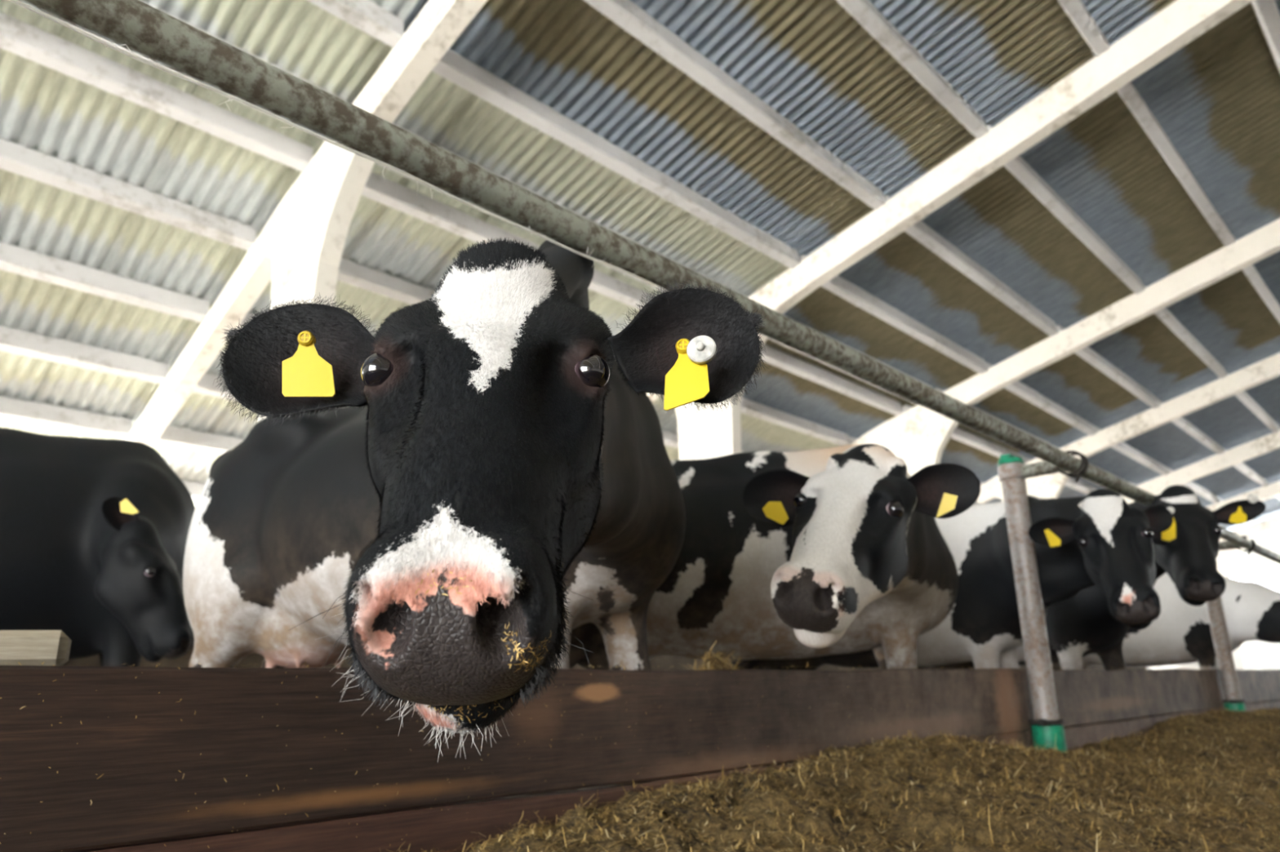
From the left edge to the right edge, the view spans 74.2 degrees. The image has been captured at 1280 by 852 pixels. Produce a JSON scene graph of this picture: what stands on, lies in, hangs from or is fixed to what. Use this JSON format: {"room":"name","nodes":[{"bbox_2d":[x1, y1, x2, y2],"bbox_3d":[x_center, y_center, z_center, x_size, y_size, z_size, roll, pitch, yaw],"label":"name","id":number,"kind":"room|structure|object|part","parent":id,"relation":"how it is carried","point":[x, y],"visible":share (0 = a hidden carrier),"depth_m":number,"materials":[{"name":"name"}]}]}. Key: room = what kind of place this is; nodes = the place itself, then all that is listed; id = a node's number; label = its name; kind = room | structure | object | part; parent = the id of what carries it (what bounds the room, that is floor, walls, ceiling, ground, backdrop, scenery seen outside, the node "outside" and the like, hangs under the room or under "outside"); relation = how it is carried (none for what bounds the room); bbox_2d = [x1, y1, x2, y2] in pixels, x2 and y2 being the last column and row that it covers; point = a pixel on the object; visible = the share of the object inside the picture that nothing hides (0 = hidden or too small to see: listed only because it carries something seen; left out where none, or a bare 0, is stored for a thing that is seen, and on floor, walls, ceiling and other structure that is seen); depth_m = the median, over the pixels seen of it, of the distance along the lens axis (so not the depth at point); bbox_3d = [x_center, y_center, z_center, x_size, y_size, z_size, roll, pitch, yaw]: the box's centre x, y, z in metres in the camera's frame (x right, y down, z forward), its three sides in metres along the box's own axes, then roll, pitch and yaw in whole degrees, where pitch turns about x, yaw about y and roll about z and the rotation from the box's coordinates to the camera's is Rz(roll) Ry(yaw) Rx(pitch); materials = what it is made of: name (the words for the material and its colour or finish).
{"room":"farm building","nodes":[
{"label":"farm building","id":0,"kind":"room"},
{"bbox_2d":[62,642,1146,671],"bbox_3d":[2.169,2.840,9.415,0.150,1.000,23.000,-16,-23,42],"label":"wall","id":1,"kind":"structure","parent":0,"point":[663,662],"depth_m":5.44,"materials":[{"name":"concrete"}]},
{"bbox_2d":[0,0,1279,532],"bbox_3d":[11.706,-1.244,12.828,30.183,4.600,51.500,-16,-23,42],"label":"ceiling","id":2,"kind":"structure","parent":0,"point":[730,141],"depth_m":9.84,"materials":[{"name":"white metal"}]},
{"bbox_2d":[493,706,1222,799],"bbox_3d":[11.645,3.814,11.066,30.000,0.100,51.000,-16,-23,42],"label":"floor","id":3,"kind":"structure","parent":0,"point":[1221,707],"depth_m":4.45,"materials":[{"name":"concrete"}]},
{"bbox_2d":[0,427,195,666],"bbox_3d":[-2.993,0.751,3.399,2.250,1.676,1.165,5,-18,-19],"label":"cow","id":4,"kind":"object","parent":3,"relation":"on","point":[94,532],"visible":0.84,"depth_m":3.54},
{"bbox_2d":[125,0,487,447],"bbox_3d":[2.087,-2.429,2.944,29.200,7.400,0.200,-16,-23,42],"label":"frame","id":5,"kind":"object","parent":3,"relation":"on","point":[300,248],"visible":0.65,"depth_m":8.00,"materials":[{"name":"metal"}]},
{"bbox_2d":[182,236,768,795],"bbox_3d":[-0.465,0.382,2.201,1.278,1.497,3.157,8,-19,-27],"label":"cow","id":6,"kind":"object","parent":3,"relation":"on","point":[492,485],"visible":0.99,"depth_m":0.90},
{"bbox_2d":[684,640,756,670],"bbox_3d":[0.244,0.986,2.473,0.359,0.695,0.746,-16,-23,42],"label":"straw","id":7,"kind":"object","parent":3,"relation":"on","point":[714,663],"visible":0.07,"depth_m":2.52,"materials":[{"name":"yellow plant"}]},
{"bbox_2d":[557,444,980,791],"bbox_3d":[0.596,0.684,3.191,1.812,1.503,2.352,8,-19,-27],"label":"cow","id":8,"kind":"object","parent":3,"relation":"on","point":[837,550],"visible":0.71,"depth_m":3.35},
{"bbox_2d":[379,706,1279,851],"bbox_3d":[6.452,1.812,5.040,4.603,0.381,19.880,-16,-23,42],"label":"heap","id":9,"kind":"object","parent":3,"relation":"on","point":[1209,781],"visible":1,"depth_m":2.09,"materials":[{"name":"brown plant"}]},
{"bbox_2d":[645,0,1253,460],"bbox_3d":[6.319,-1.252,7.030,29.200,7.400,0.200,-16,-23,42],"label":"frame","id":10,"kind":"object","parent":3,"relation":"on","point":[710,433],"visible":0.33,"depth_m":9.97,"materials":[{"name":"metal"}]},
{"bbox_2d":[730,488,1173,670],"bbox_3d":[1.546,1.094,4.482,1.144,1.459,2.866,10,-19,-30],"label":"cow","id":11,"kind":"object","parent":3,"relation":"on","point":[1097,539],"visible":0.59,"depth_m":3.93},
{"bbox_2d":[997,450,1088,753],"bbox_3d":[1.780,0.823,3.568,0.386,1.489,0.161,-16,-23,42],"label":"barrier post","id":12,"kind":"object","parent":3,"relation":"on","point":[1046,723],"visible":0.71,"depth_m":3.65,"materials":[{"name":"grey metal"}]},
{"bbox_2d":[0,665,1027,851],"bbox_3d":[-0.161,0.670,1.882,0.053,0.258,4.992,-16,-23,42],"label":"plank","id":13,"kind":"object","parent":12,"relation":"attached to","point":[138,798],"visible":0.84,"depth_m":1.52,"materials":[{"name":"brown wood"}]},
{"bbox_2d":[6,661,1203,670],"bbox_3d":[1.462,0.996,3.488,0.062,0.025,7.001,-16,-23,42],"label":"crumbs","id":14,"kind":"object","parent":13,"relation":"on","point":[306,661],"visible":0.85,"depth_m":2.06,"materials":[{"name":"beige plant"}]},
{"bbox_2d":[0,667,1220,851],"bbox_3d":[1.549,1.174,3.483,0.003,0.337,7.195,-16,-23,42],"label":"straw flecks","id":15,"kind":"object","parent":13,"relation":"on","point":[179,668],"visible":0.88,"depth_m":1.47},
{"bbox_2d":[73,732,1029,851],"bbox_3d":[-0.159,0.917,1.809,0.054,0.264,4.992,-16,-23,42],"label":"plank","id":16,"kind":"object","parent":12,"relation":"attached to","point":[445,828],"visible":0.24,"depth_m":1.58,"materials":[{"name":"brown wood"}]},
{"bbox_2d":[17,0,1279,564],"bbox_3d":[5.010,1.036,6.699,0.076,0.080,19.400,-16,-23,42],"label":"rail","id":17,"kind":"object","parent":12,"relation":"attached to","point":[147,31],"visible":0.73,"depth_m":1.51,"materials":[{"name":"grey metal"}]},
{"bbox_2d":[8,0,667,292],"bbox_3d":[-0.436,-0.441,1.423,0.040,0.054,1.950,-16,-23,42],"label":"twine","id":18,"kind":"object","parent":17,"relation":"attached to","point":[153,64],"visible":0.83,"depth_m":1.32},
{"bbox_3d":[1.794,0.187,3.755,0.244,0.067,0.062,-16,-23,42],"label":"rail arm","id":19,"kind":"part","parent":12,"relation":"part of"},
{"bbox_2d":[1018,668,1222,731],"bbox_3d":[2.816,1.499,4.757,0.052,0.259,3.432,-16,-23,42],"label":"plank","id":20,"kind":"object","parent":12,"relation":"attached to","point":[1113,695],"visible":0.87,"depth_m":4.51,"materials":[{"name":"wood"}]},
{"bbox_2d":[1025,707,1222,751],"bbox_3d":[2.817,1.745,4.684,0.052,0.264,3.432,-16,-23,42],"label":"plank","id":21,"kind":"object","parent":12,"relation":"attached to","point":[1077,735],"visible":0.26,"depth_m":4.24,"materials":[{"name":"wood"}]},
{"bbox_2d":[851,218,1279,475],"bbox_3d":[10.552,-0.074,11.117,29.200,7.400,0.200,-16,-23,42],"label":"frame","id":22,"kind":"object","parent":3,"relation":"on","point":[919,436],"visible":0.47,"depth_m":14.70,"materials":[{"name":"metal"}]},
{"bbox_2d":[917,484,1266,670],"bbox_3d":[2.635,1.319,5.348,0.988,1.503,3.446,1,-17,-6],"label":"cow","id":23,"kind":"object","parent":3,"relation":"on","point":[1083,624],"visible":0.29,"depth_m":4.15},
{"bbox_2d":[976,352,1279,503],"bbox_3d":[14.784,1.104,15.203,29.200,7.400,0.200,-16,-23,42],"label":"frame","id":24,"kind":"object","parent":3,"relation":"on","point":[1050,486],"visible":0.42,"depth_m":18.97,"materials":[{"name":"metal"}]},
{"bbox_2d":[1051,572,1279,670],"bbox_3d":[4.935,2.012,7.744,0.929,1.500,3.115,11,-20,-33],"label":"cow","id":25,"kind":"object","parent":3,"relation":"on","point":[1181,633],"visible":0.35,"depth_m":7.58},
{"bbox_2d":[1120,431,1279,669],"bbox_3d":[19.016,2.282,19.290,29.200,7.400,0.200,-16,-23,42],"label":"frame","id":26,"kind":"object","parent":3,"relation":"on","point":[1269,442],"visible":0.14,"depth_m":23.04,"materials":[{"name":"metal"}]},
{"bbox_2d":[1175,480,1279,669],"bbox_3d":[23.249,3.459,23.376,29.200,7.400,0.200,-16,-23,42],"label":"frame","id":27,"kind":"object","parent":3,"relation":"on","point":[1273,491],"visible":0.06,"depth_m":27.31,"materials":[{"name":"metal"}]},
{"bbox_2d":[1205,536,1255,711],"bbox_3d":[4.207,1.499,5.911,0.386,1.489,0.161,-16,-23,42],"label":"barrier post","id":28,"kind":"object","parent":3,"relation":"on","point":[1230,686],"visible":0.54,"depth_m":5.95,"materials":[{"name":"grey metal"}]},
{"bbox_3d":[4.221,0.862,6.098,0.244,0.067,0.062,-16,-23,42],"label":"rail arm","id":29,"kind":"part","parent":28,"relation":"part of"},
{"bbox_2d":[1214,669,1279,706],"bbox_3d":[5.249,2.176,7.106,0.053,0.259,3.452,-16,-23,42],"label":"plank","id":30,"kind":"object","parent":28,"relation":"attached to","point":[1255,686],"visible":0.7,"depth_m":6.79,"materials":[{"name":"grey wood"}]},
{"bbox_2d":[1222,700,1279,712],"bbox_3d":[5.251,2.423,7.034,0.052,0.264,3.452,-16,-23,42],"label":"plank","id":31,"kind":"object","parent":28,"relation":"attached to","point":[1250,707],"visible":0.15,"depth_m":6.80,"materials":[{"name":"wood"}]},
{"bbox_2d":[1216,515,1279,670],"bbox_3d":[27.481,4.637,27.463,29.200,7.400,0.200,-16,-23,42],"label":"frame","id":32,"kind":"object","parent":3,"relation":"on","point":[1224,558],"visible":0.31,"depth_m":31.98,"materials":[{"name":"metal"}]},
{"bbox_3d":[-1.182,0.682,1.321,0.120,0.570,0.100,-16,-23,42],"label":"prop","id":33,"kind":"object","parent":3,"relation":"on","visible":0},
{"bbox_2d":[0,630,71,666],"bbox_3d":[-1.404,0.344,1.281,0.900,0.060,0.160,8,-19,-30],"label":"plank","id":34,"kind":"object","parent":33,"relation":"on","point":[26,647],"visible":0.9,"depth_m":1.42,"materials":[{"name":"beige wood"}]},
{"bbox_2d":[1151,528,1279,670],"bbox_3d":[29.597,5.178,29.520,29.400,7.500,0.250,-16,-23,42],"label":"wall","id":35,"kind":"structure","parent":0,"point":[1258,655],"depth_m":33.81,"materials":[{"name":"white paint"}]}
]}

